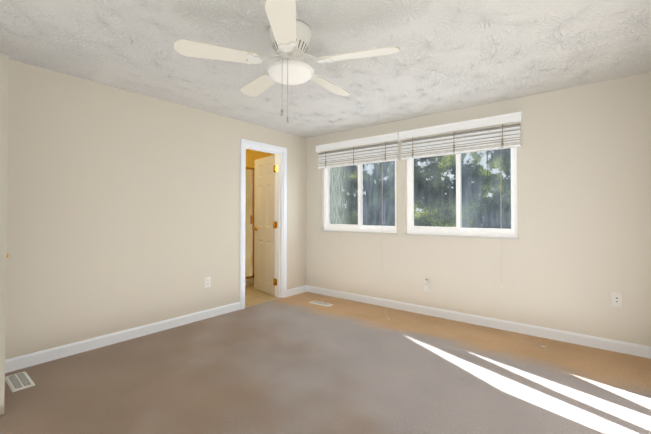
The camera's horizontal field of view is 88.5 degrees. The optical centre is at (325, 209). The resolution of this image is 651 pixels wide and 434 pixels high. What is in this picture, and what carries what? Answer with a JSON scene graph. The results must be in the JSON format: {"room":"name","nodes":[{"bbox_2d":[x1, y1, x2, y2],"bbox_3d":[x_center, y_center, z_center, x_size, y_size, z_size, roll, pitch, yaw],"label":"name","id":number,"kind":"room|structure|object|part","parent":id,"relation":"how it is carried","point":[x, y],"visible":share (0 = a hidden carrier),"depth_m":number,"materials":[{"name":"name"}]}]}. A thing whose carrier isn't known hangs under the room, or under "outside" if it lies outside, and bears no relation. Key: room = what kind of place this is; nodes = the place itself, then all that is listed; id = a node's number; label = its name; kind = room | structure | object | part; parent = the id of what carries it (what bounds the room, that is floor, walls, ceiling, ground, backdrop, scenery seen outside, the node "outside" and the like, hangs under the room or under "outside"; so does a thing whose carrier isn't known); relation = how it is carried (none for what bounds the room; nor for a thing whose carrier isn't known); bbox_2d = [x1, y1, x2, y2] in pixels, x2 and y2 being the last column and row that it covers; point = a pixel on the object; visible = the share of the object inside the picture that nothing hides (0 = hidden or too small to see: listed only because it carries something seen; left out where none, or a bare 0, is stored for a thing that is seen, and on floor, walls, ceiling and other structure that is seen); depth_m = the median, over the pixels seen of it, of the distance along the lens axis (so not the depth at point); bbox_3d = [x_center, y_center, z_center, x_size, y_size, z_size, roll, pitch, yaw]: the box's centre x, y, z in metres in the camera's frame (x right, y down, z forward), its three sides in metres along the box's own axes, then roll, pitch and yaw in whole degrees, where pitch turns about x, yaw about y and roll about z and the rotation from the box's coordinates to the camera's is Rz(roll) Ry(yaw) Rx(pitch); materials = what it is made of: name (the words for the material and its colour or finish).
{"room":"empty bedroom","nodes":[
{"label":"empty bedroom","id":0,"kind":"room"},
{"bbox_2d":[5,59,305,359],"bbox_3d":[-1.673,0.052,3.306,0.120,2.270,4.300,-1,-1,39],"label":"wall","id":1,"kind":"structure","parent":0,"point":[123,209],"depth_m":2.98,"materials":[{"name":"beige paint"}]},
{"bbox_2d":[5,302,239,372],"bbox_3d":[-1.946,1.135,2.842,0.014,0.092,2.958,-1,-1,39],"label":"baseboard","id":2,"kind":"structure","parent":1,"relation":"attached to","point":[44,356],"depth_m":2.90,"materials":[{"name":"white wood"}]},
{"bbox_2d":[205,276,210,287],"bbox_3d":[-1.292,0.800,3.669,0.008,0.115,0.070,-1,-1,39],"label":"outlet","id":3,"kind":"object","parent":1,"relation":"attached to","point":[207,281],"visible":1,"depth_m":3.66,"materials":[{"name":"white plastic"}]},
{"bbox_2d":[240,138,286,309],"bbox_3d":[-0.830,0.176,4.350,0.153,2.052,0.770,-1,-1,39],"label":"door frame","id":4,"kind":"structure","parent":1,"relation":"attached to","point":[280,153],"depth_m":4.56,"materials":[{"name":"white wood"}]},
{"bbox_2d":[252,155,277,295],"bbox_3d":[-0.850,0.223,4.883,0.647,1.958,0.225,-1,-1,39],"label":"bathroom door","id":5,"kind":"structure","parent":1,"relation":"in","point":[263,228],"depth_m":4.85,"materials":[{"name":"white wood"}]},
{"bbox_3d":[-0.680,0.221,4.619,0.052,1.660,0.002,-1,-1,39],"label":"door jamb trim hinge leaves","id":6,"kind":"part","parent":5,"relation":"part of","materials":[{"name":"white wood"}]},
{"bbox_2d":[287,286,304,296],"bbox_3d":[-0.422,1.162,4.747,0.014,0.092,0.382,-1,-1,39],"label":"baseboard","id":7,"kind":"structure","parent":1,"relation":"attached to","point":[298,290],"depth_m":4.73,"materials":[{"name":"white wood"}]},
{"bbox_2d":[245,167,253,285],"bbox_3d":[-1.761,0.268,5.506,0.990,1.900,0.930,-1,-1,39],"label":"door","id":8,"kind":"structure","parent":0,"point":[249,252],"depth_m":5.44,"materials":[{"name":"beige wood"}]},
{"bbox_2d":[245,149,274,276],"bbox_3d":[-1.114,0.085,5.605,1.880,2.270,0.012,-1,-1,39],"label":"wall","id":9,"kind":"structure","parent":0,"point":[252,156],"depth_m":5.75,"materials":[{"name":"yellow paint"}]},
{"bbox_2d":[245,284,279,307],"bbox_3d":[-1.785,1.260,4.750,2.120,0.096,2.480,-1,-1,39],"label":"floor","id":10,"kind":"structure","parent":0,"point":[253,296],"depth_m":4.58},
{"bbox_2d":[0,292,650,433],"bbox_3d":[-0.069,1.221,2.109,3.860,0.100,4.460,-1,-1,39],"label":"floor carpet","id":11,"kind":"object","parent":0,"point":[297,364],"visible":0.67,"depth_m":2.28,"materials":[{"name":"beige carpet"}]},
{"bbox_2d":[5,372,34,391],"bbox_3d":[-2.087,1.169,2.277,0.305,0.007,0.115,-1,-1,39],"label":"air vent register","id":12,"kind":"object","parent":11,"relation":"on","point":[19,381],"visible":0.96,"depth_m":2.26,"materials":[{"name":"white plastic"}]},
{"bbox_2d":[309,301,332,306],"bbox_3d":[-0.058,1.197,4.252,0.305,0.007,0.115,-1,-1,39],"label":"air vent register","id":13,"kind":"object","parent":11,"relation":"on","point":[321,303],"visible":1,"depth_m":4.24,"materials":[{"name":"white plastic"}]},
{"bbox_2d":[0,0,650,137],"bbox_3d":[-0.897,-1.150,2.804,5.980,0.120,4.460,-1,-1,39],"label":"ceiling","id":14,"kind":"structure","parent":0,"point":[449,55],"depth_m":2.29,"materials":[{"name":"white paint"}]},
{"bbox_2d":[174,0,399,122],"bbox_3d":[-0.199,-0.795,2.096,1.253,0.609,1.223,-1,-1,39],"label":"ceiling fan","id":15,"kind":"object","parent":14,"relation":"hanging from","point":[290,35],"visible":1,"depth_m":1.94,"materials":[{"name":"white plastic"}]},
{"bbox_2d":[306,72,650,345],"bbox_3d":[0.446,0.069,4.466,5.980,2.270,0.160,-1,-1,39],"label":"wall","id":16,"kind":"structure","parent":0,"point":[575,255],"depth_m":3.08,"materials":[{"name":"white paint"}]},
{"bbox_2d":[315,132,399,168],"bbox_3d":[0.378,-0.744,4.369,1.261,0.320,0.093,-1,-1,39],"label":"blind stack","id":17,"kind":"object","parent":16,"relation":"attached to","point":[355,156],"visible":0.98,"depth_m":4.30,"materials":[{"name":"white plastic"}]},
{"bbox_2d":[382,142,389,319],"bbox_3d":[0.690,0.176,3.832,0.306,2.027,0.390,-1,-1,39],"label":"blind cord","id":18,"kind":"object","parent":17,"relation":"hanging from","point":[382,194],"visible":1,"depth_m":4.07,"materials":[{"name":"white fabric"}]},
{"bbox_2d":[320,230,396,234],"bbox_3d":[0.413,0.303,4.415,1.193,0.020,0.087,-1,-1,39],"label":"window sill","id":19,"kind":"structure","parent":16,"relation":"attached to","point":[385,233],"depth_m":4.35,"materials":[{"name":"white wood"}]},
{"bbox_2d":[324,161,395,232],"bbox_3d":[0.461,-0.251,4.482,1.169,1.090,0.074,-1,-1,39],"label":"sliding window","id":20,"kind":"structure","parent":16,"relation":"in","point":[360,227],"depth_m":4.46,"materials":[{"name":"white plastic"}]},
{"bbox_2d":[424,279,429,292],"bbox_3d":[1.137,0.865,3.770,0.070,0.150,0.047,-1,-1,39],"label":"outlet","id":21,"kind":"object","parent":16,"relation":"attached to","point":[426,286],"visible":1,"depth_m":3.77,"materials":[{"name":"white plastic"}]},
{"bbox_2d":[398,112,522,159],"bbox_3d":[1.379,-0.755,3.569,1.262,0.320,0.093,-1,-1,39],"label":"blind stack","id":22,"kind":"object","parent":16,"relation":"attached to","point":[495,138],"visible":1,"depth_m":3.49,"materials":[{"name":"white plastic"}]},
{"bbox_2d":[500,186,545,347],"bbox_3d":[1.785,0.166,3.050,0.384,2.027,0.244,-1,-1,39],"label":"blind cord","id":23,"kind":"object","parent":22,"relation":"hanging from","point":[501,229],"visible":1,"depth_m":3.25,"materials":[{"name":"white plastic"}]},
{"bbox_2d":[403,233,518,239],"bbox_3d":[1.414,0.292,3.614,1.194,0.020,0.087,-1,-1,39],"label":"window sill","id":24,"kind":"structure","parent":16,"relation":"attached to","point":[479,237],"depth_m":3.52,"materials":[{"name":"white wood"}]},
{"bbox_2d":[407,147,516,236],"bbox_3d":[1.462,-0.262,3.682,1.170,1.090,0.074,-1,-1,39],"label":"sliding window","id":25,"kind":"structure","parent":16,"relation":"in","point":[458,229],"depth_m":3.64,"materials":[{"name":"white plastic"}]},
{"bbox_2d":[305,285,650,358],"bbox_3d":[1.157,1.148,3.771,3.700,0.092,0.014,-1,-1,39],"label":"baseboard","id":26,"kind":"structure","parent":16,"relation":"attached to","point":[644,351],"depth_m":3.29,"materials":[{"name":"white wood"}]},
{"bbox_2d":[611,292,622,306],"bbox_3d":[2.417,0.750,2.770,0.070,0.115,0.012,-1,-1,39],"label":"outlet","id":27,"kind":"object","parent":16,"relation":"attached to","point":[616,299],"visible":1,"depth_m":2.77,"materials":[{"name":"white plastic"}]},
{"bbox_3d":[-1.487,0.013,0.481,3.700,2.270,0.120,-1,-1,39],"label":"wall","id":28,"kind":"structure","parent":0,"visible":0},
{"bbox_2d":[0,54,8,414],"bbox_3d":[-2.081,0.134,1.595,0.155,2.035,0.829,-1,-1,39],"label":"entry door","id":29,"kind":"structure","parent":28,"relation":"in","point":[4,77],"depth_m":1.89,"materials":[{"name":"beige wood"}]},
{"label":"outside","id":30,"kind":"structure","parent":0,"visible":0},
{"bbox_2d":[330,148,510,228],"bbox_3d":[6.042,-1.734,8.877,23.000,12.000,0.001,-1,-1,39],"label":"window glass","id":31,"kind":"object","parent":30,"point":[419,167],"depth_m":10.83,"materials":[{"name":"clear glass"}]}
]}

